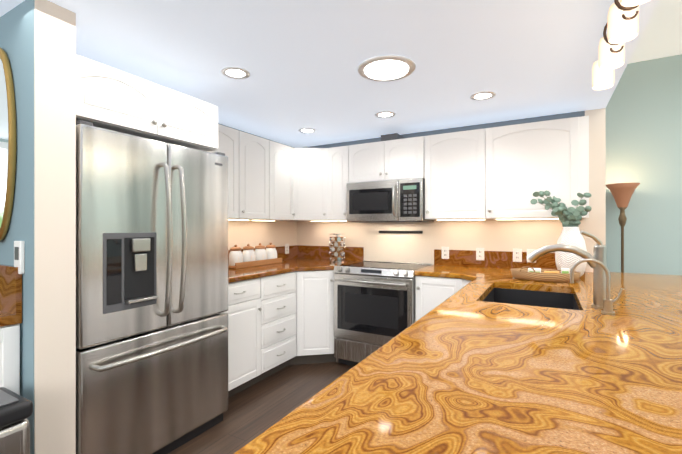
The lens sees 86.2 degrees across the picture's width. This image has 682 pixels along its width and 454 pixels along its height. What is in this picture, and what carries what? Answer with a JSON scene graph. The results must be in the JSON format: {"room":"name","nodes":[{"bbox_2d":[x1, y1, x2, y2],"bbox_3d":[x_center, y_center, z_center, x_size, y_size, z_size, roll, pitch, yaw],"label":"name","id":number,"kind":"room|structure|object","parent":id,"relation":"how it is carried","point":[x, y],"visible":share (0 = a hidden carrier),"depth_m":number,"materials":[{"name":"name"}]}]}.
{"room":"kitchen","nodes":[
{"label":"kitchen","id":0,"kind":"room"},
{"bbox_2d":[0,0,75,453],"bbox_3d":[-2.667,0.170,2.378,3.300,2.260,0.153,0,0,29],"label":"wall","id":1,"kind":"structure","parent":0,"point":[38,42],"depth_m":1.56,"materials":[{"name":"beige paint"}]},
{"bbox_2d":[0,48,15,240],"bbox_3d":[-1.544,-0.371,1.642,0.317,0.880,0.030,0,0,29],"label":"oval mirror","id":2,"kind":"object","parent":1,"relation":"attached to","point":[7,141],"visible":1,"depth_m":1.59,"materials":[{"name":"gold metal"}]},
{"bbox_2d":[14,241,24,273],"bbox_3d":[-1.369,0.129,1.549,0.065,0.140,0.018,0,0,29],"label":"switch","id":3,"kind":"object","parent":1,"relation":"attached to","point":[19,254],"visible":0.83,"depth_m":1.54,"materials":[{"name":"white plastic"}]},
{"bbox_2d":[218,123,296,249],"bbox_3d":[-1.235,0.171,3.313,0.120,2.260,2.880,0,0,29],"label":"wall","id":4,"kind":"structure","parent":0,"point":[241,234],"depth_m":3.88,"materials":[{"name":"beige paint"}]},
{"bbox_2d":[207,124,246,219],"bbox_3d":[-1.136,-0.450,3.001,0.353,0.760,0.574,0,0,29],"label":"upper cabinet","id":5,"kind":"object","parent":4,"relation":"attached to","point":[232,142],"depth_m":3.08,"materials":[{"name":"white wood"}]},
{"bbox_2d":[247,133,266,219],"bbox_3d":[-0.929,-0.450,3.370,0.353,0.760,0.508,0,0,29],"label":"upper cabinet","id":6,"kind":"object","parent":4,"relation":"attached to","point":[256,146],"depth_m":3.30,"materials":[{"name":"white wood"}]},
{"bbox_2d":[263,139,294,220],"bbox_3d":[-0.729,-0.449,3.685,0.393,0.760,0.473,0,0,29],"label":"upper cabinet","id":7,"kind":"object","parent":4,"relation":"attached to","point":[280,157],"depth_m":3.60,"materials":[{"name":"white wood"}]},
{"bbox_2d":[285,244,288,253],"bbox_3d":[-0.625,0.251,4.220,0.008,0.116,0.072,0,0,29],"label":"outlet","id":8,"kind":"object","parent":4,"relation":"attached to","point":[286,248],"visible":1,"depth_m":4.21,"materials":[{"name":"white plastic"}]},
{"bbox_2d":[168,362,353,453],"bbox_3d":[0.445,1.329,1.587,9.500,0.060,10.000,0,0,29],"label":"floor","id":9,"kind":"structure","parent":0,"point":[253,411],"depth_m":2.67,"materials":[{"name":"brown wood"}]},
{"bbox_2d":[0,264,21,394],"bbox_3d":[-2.594,0.734,1.893,2.502,1.130,0.613,0,0,29],"label":"sideboard","id":10,"kind":"object","parent":9,"relation":"on","point":[10,299],"visible":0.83,"depth_m":1.53,"materials":[{"name":"white"}]},
{"bbox_2d":[0,387,32,453],"bbox_3d":[-1.312,0.963,1.245,0.289,0.672,0.348,0,0,29],"label":"trash can","id":11,"kind":"object","parent":9,"relation":"on","point":[16,410],"visible":1,"depth_m":1.30,"materials":[{"name":"silver metal"}]},
{"bbox_2d":[76,54,217,151],"bbox_3d":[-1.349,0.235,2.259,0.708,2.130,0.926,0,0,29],"label":"wall cabinet","id":12,"kind":"object","parent":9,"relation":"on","point":[111,99],"visible":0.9,"depth_m":2.03,"materials":[{"name":"white wood"}]},
{"bbox_2d":[76,120,227,453],"bbox_3d":[-1.263,0.402,2.220,0.842,1.795,0.901,0,0,29],"label":"fridge","id":13,"kind":"object","parent":9,"relation":"on","point":[151,296],"visible":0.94,"depth_m":1.95,"materials":[{"name":"grey metal"}]},
{"bbox_2d":[226,277,261,397],"bbox_3d":[-1.038,0.856,2.897,0.624,0.888,0.490,0,0,29],"label":"base cabinet","id":14,"kind":"object","parent":9,"relation":"on","point":[242,311],"depth_m":2.78,"materials":[{"name":"white wood"}]},
{"bbox_2d":[258,271,301,381],"bbox_3d":[-0.786,0.857,3.301,0.666,0.888,0.580,0,0,29],"label":"base cabinet","id":15,"kind":"object","parent":9,"relation":"on","point":[277,323],"depth_m":3.17,"materials":[{"name":"white wood"}]},
{"bbox_2d":[302,270,335,363],"bbox_3d":[-0.352,0.857,3.836,0.900,0.888,0.856,0,0,29],"label":"base cabinet","id":16,"kind":"object","parent":9,"relation":"on","point":[318,337],"depth_m":3.42,"materials":[{"name":"white wood"}]},
{"bbox_2d":[333,260,431,365],"bbox_3d":[0.411,0.831,3.485,0.774,0.940,0.719,0,0,29],"label":"range","id":17,"kind":"object","parent":9,"relation":"on","point":[374,306],"visible":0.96,"depth_m":3.24,"materials":[{"name":"silver metal"}]},
{"bbox_2d":[415,276,470,321],"bbox_3d":[0.977,0.856,3.140,0.545,0.888,0.766,0,0,29],"label":"base cabinet","id":18,"kind":"object","parent":9,"relation":"on","point":[431,293],"visible":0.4,"depth_m":3.00,"materials":[{"name":"white wood"}]},
{"bbox_2d":[606,183,639,272],"bbox_3d":[3.288,0.401,4.258,0.330,1.800,0.330,0,0,29],"label":"floor lamp","id":19,"kind":"object","parent":9,"relation":"on","point":[622,193],"visible":0.69,"depth_m":4.22,"materials":[{"name":"brown metal"}]},
{"bbox_3d":[1.113,0.855,1.527,1.376,0.888,3.445,0,0,29],"label":"base cabinet","id":20,"kind":"object","parent":9,"relation":"on","visible":0},
{"bbox_2d":[228,245,363,282],"bbox_3d":[-0.592,0.315,3.413,0.898,0.189,1.829,0,0,29],"label":"countertop","id":21,"kind":"structure","parent":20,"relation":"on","point":[300,257],"depth_m":3.81,"materials":[{"name":"stone"}]},
{"bbox_2d":[228,243,281,268],"bbox_3d":[-0.841,0.265,3.544,0.170,0.210,0.650,0,0,29],"label":"canisters","id":22,"kind":"object","parent":21,"relation":"on","point":[248,256],"visible":0.96,"depth_m":3.44,"materials":[{"name":"white ceramic"}]},
{"bbox_2d":[329,233,344,261],"bbox_3d":[-0.042,0.220,3.904,0.173,0.300,0.173,0,0,29],"label":"spice rack","id":23,"kind":"object","parent":21,"relation":"on","point":[337,253],"visible":1,"depth_m":3.85,"materials":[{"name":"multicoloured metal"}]},
{"bbox_2d":[414,249,475,272],"bbox_3d":[0.948,0.315,3.153,0.483,0.189,0.772,0,0,29],"label":"countertop","id":24,"kind":"structure","parent":20,"relation":"on","point":[438,260],"depth_m":3.51,"materials":[{"name":"stone"}]},
{"bbox_2d":[234,251,681,453],"bbox_3d":[1.174,0.313,1.545,1.487,0.189,3.560,0,0,29],"label":"countertop","id":25,"kind":"structure","parent":20,"relation":"on","point":[466,369],"depth_m":0.87,"materials":[{"name":"stone"}]},
{"bbox_2d":[483,288,579,309],"bbox_3d":[1.051,0.516,2.033,0.474,0.211,0.744,0,0,29],"label":"sink","id":26,"kind":"object","parent":25,"relation":"in","point":[538,298],"visible":0.04,"depth_m":2.33,"materials":[{"name":"grey"}]},
{"bbox_2d":[511,266,580,282],"bbox_3d":[1.423,0.319,2.553,0.430,0.099,0.267,0,0,29],"label":"woven tray","id":27,"kind":"object","parent":25,"relation":"on","point":[562,275],"visible":1,"depth_m":2.47,"materials":[{"name":"wicker"}]},
{"bbox_2d":[530,190,591,276],"bbox_3d":[1.623,0.048,2.704,0.386,0.642,0.200,0,0,29],"label":"vase","id":28,"kind":"object","parent":25,"relation":"on","point":[569,219],"visible":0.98,"depth_m":2.63,"materials":[{"name":"white ceramic"}]},
{"bbox_2d":[527,230,606,308],"bbox_3d":[1.058,0.191,1.716,0.332,0.353,0.090,0,0,29],"label":"faucet","id":29,"kind":"object","parent":25,"relation":"on","point":[599,274],"visible":0.92,"depth_m":1.66,"materials":[{"name":"silver metal"}]},
{"bbox_2d":[570,258,624,314],"bbox_3d":[1.098,0.252,1.565,0.194,0.232,0.048,0,0,29],"label":"filter faucet","id":30,"kind":"object","parent":25,"relation":"on","point":[608,303],"visible":1,"depth_m":1.54,"materials":[{"name":"silver metal"}]},
{"bbox_2d":[0,0,658,147],"bbox_3d":[-1.978,-1.531,1.300,5.560,1.140,7.120,0,0,29],"label":"ceiling","id":31,"kind":"structure","parent":0,"point":[300,61],"depth_m":2.04,"materials":[{"name":"white paint"}]},
{"bbox_2d":[221,66,249,78],"bbox_3d":[-0.655,-0.956,2.265,0.176,0.008,0.176,0,0,29],"label":"recessed light","id":32,"kind":"object","parent":31,"relation":"in","point":[234,72],"visible":0.96,"depth_m":2.26,"materials":[{"name":"white"}]},
{"bbox_2d":[298,128,315,132],"bbox_3d":[-0.334,-0.955,3.610,0.176,0.008,0.176,0,0,29],"label":"recessed light","id":33,"kind":"object","parent":31,"relation":"in","point":[307,130],"visible":1,"depth_m":3.61,"materials":[{"name":"white"}]},
{"bbox_2d":[375,111,394,117],"bbox_3d":[0.375,-0.956,3.097,0.176,0.008,0.176,0,0,29],"label":"recessed light","id":34,"kind":"object","parent":31,"relation":"in","point":[384,114],"visible":1,"depth_m":3.10,"materials":[{"name":"white"}]},
{"bbox_2d":[357,55,415,81],"bbox_3d":[0.274,-0.943,2.202,0.350,0.036,0.350,0,0,29],"label":"recessed light","id":35,"kind":"object","parent":31,"relation":"in","point":[382,68],"visible":0.98,"depth_m":2.15,"materials":[{"name":"white"}]},
{"bbox_2d":[470,91,495,99],"bbox_3d":[1.034,-0.956,2.658,0.176,0.008,0.176,0,0,29],"label":"recessed light","id":36,"kind":"object","parent":31,"relation":"in","point":[482,95],"visible":1,"depth_m":2.65,"materials":[{"name":"white"}]},
{"bbox_2d":[592,0,649,89],"bbox_3d":[1.090,-0.846,1.410,0.120,0.230,1.220,0,0,29],"label":"pendant light","id":37,"kind":"object","parent":31,"relation":"hanging from","point":[621,27],"visible":1,"depth_m":1.46,"materials":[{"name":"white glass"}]},
{"bbox_2d":[297,108,605,271],"bbox_3d":[0.827,0.171,3.737,3.060,2.260,0.120,0,0,29],"label":"wall","id":38,"kind":"structure","parent":0,"point":[500,235],"depth_m":3.45,"materials":[{"name":"beige paint"}]},
{"bbox_2d":[279,148,342,221],"bbox_3d":[-0.371,-0.449,4.003,0.706,0.760,0.586,0,0,29],"label":"upper cabinet","id":39,"kind":"object","parent":38,"relation":"attached to","point":[312,165],"depth_m":3.80,"materials":[{"name":"white wood"}]},
{"bbox_2d":[331,145,350,220],"bbox_3d":[0.028,-0.449,3.897,0.295,0.760,0.380,0,0,29],"label":"upper cabinet","id":40,"kind":"object","parent":38,"relation":"attached to","point":[341,155],"depth_m":3.74,"materials":[{"name":"white wood"}]},
{"bbox_2d":[351,134,390,182],"bbox_3d":[0.357,-0.672,3.728,0.444,0.455,0.352,0,0,29],"label":"upper cabinet","id":41,"kind":"object","parent":38,"relation":"attached to","point":[371,161],"depth_m":3.56,"materials":[{"name":"white wood"}]},
{"bbox_2d":[346,178,433,222],"bbox_3d":[0.475,-0.244,3.601,0.770,0.394,0.456,0,0,29],"label":"over-the-range microwave","id":42,"kind":"object","parent":41,"relation":"attached to","point":[399,200],"visible":1,"depth_m":3.42,"materials":[{"name":"grey metal"}]},
{"bbox_2d":[379,231,422,233],"bbox_3d":[0.612,0.052,3.777,0.475,0.027,0.015,0,0,29],"label":"rail","id":43,"kind":"object","parent":38,"relation":"attached to","point":[418,232],"visible":1,"depth_m":3.76,"materials":[{"name":"black metal"}]},
{"bbox_2d":[391,133,426,179],"bbox_3d":[0.645,-0.672,3.566,0.444,0.455,0.352,0,0,29],"label":"upper cabinet","id":44,"kind":"object","parent":38,"relation":"attached to","point":[408,155],"depth_m":3.38,"materials":[{"name":"white wood"}]},
{"bbox_2d":[442,247,448,258],"bbox_3d":[1.011,0.251,3.533,0.072,0.116,0.008,0,0,29],"label":"electrical outlet","id":45,"kind":"object","parent":38,"relation":"attached to","point":[445,252],"visible":1,"depth_m":3.53,"materials":[{"name":"white plastic"}]},
{"bbox_2d":[425,127,494,219],"bbox_3d":[1.093,-0.450,3.314,0.579,0.760,0.352,0,0,29],"label":"upper cabinet","id":46,"kind":"object","parent":38,"relation":"attached to","point":[460,182],"depth_m":3.15,"materials":[{"name":"white wood"}]},
{"bbox_2d":[476,248,483,259],"bbox_3d":[1.290,0.251,3.376,0.072,0.116,0.008,0,0,29],"label":"electrical outlet","id":47,"kind":"object","parent":38,"relation":"attached to","point":[479,253],"visible":0.98,"depth_m":3.37,"materials":[{"name":"white plastic"}]},
{"bbox_2d":[513,249,521,261],"bbox_3d":[1.560,0.250,3.224,0.072,0.116,0.008,0,0,29],"label":"electrical outlet","id":48,"kind":"object","parent":38,"relation":"attached to","point":[517,255],"visible":1,"depth_m":3.22,"materials":[{"name":"white plastic"}]},
{"bbox_2d":[527,249,535,262],"bbox_3d":[1.656,0.250,3.170,0.072,0.116,0.008,0,0,29],"label":"electrical outlet","id":49,"kind":"object","parent":38,"relation":"attached to","point":[529,251],"visible":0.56,"depth_m":3.18,"materials":[{"name":"white plastic"}]},
{"bbox_2d":[495,116,588,219],"bbox_3d":[1.582,-0.450,3.039,0.778,0.760,0.352,0,0,29],"label":"upper cabinet","id":50,"kind":"object","parent":38,"relation":"attached to","point":[502,172],"depth_m":2.85,"materials":[{"name":"white wood"}]},
{"bbox_2d":[606,54,681,274],"bbox_3d":[3.524,-0.348,4.515,7.000,3.300,0.120,0,0,29],"label":"wall","id":51,"kind":"structure","parent":0,"point":[644,127],"depth_m":4.36,"materials":[{"name":"green paint"}]},
{"bbox_2d":[628,0,681,62],"bbox_3d":[2.869,-2.052,0.228,3.940,0.100,10.000,0,0,29],"label":"ceiling","id":52,"kind":"structure","parent":0,"point":[661,36],"depth_m":3.79,"materials":[{"name":"white paint"}]}
]}

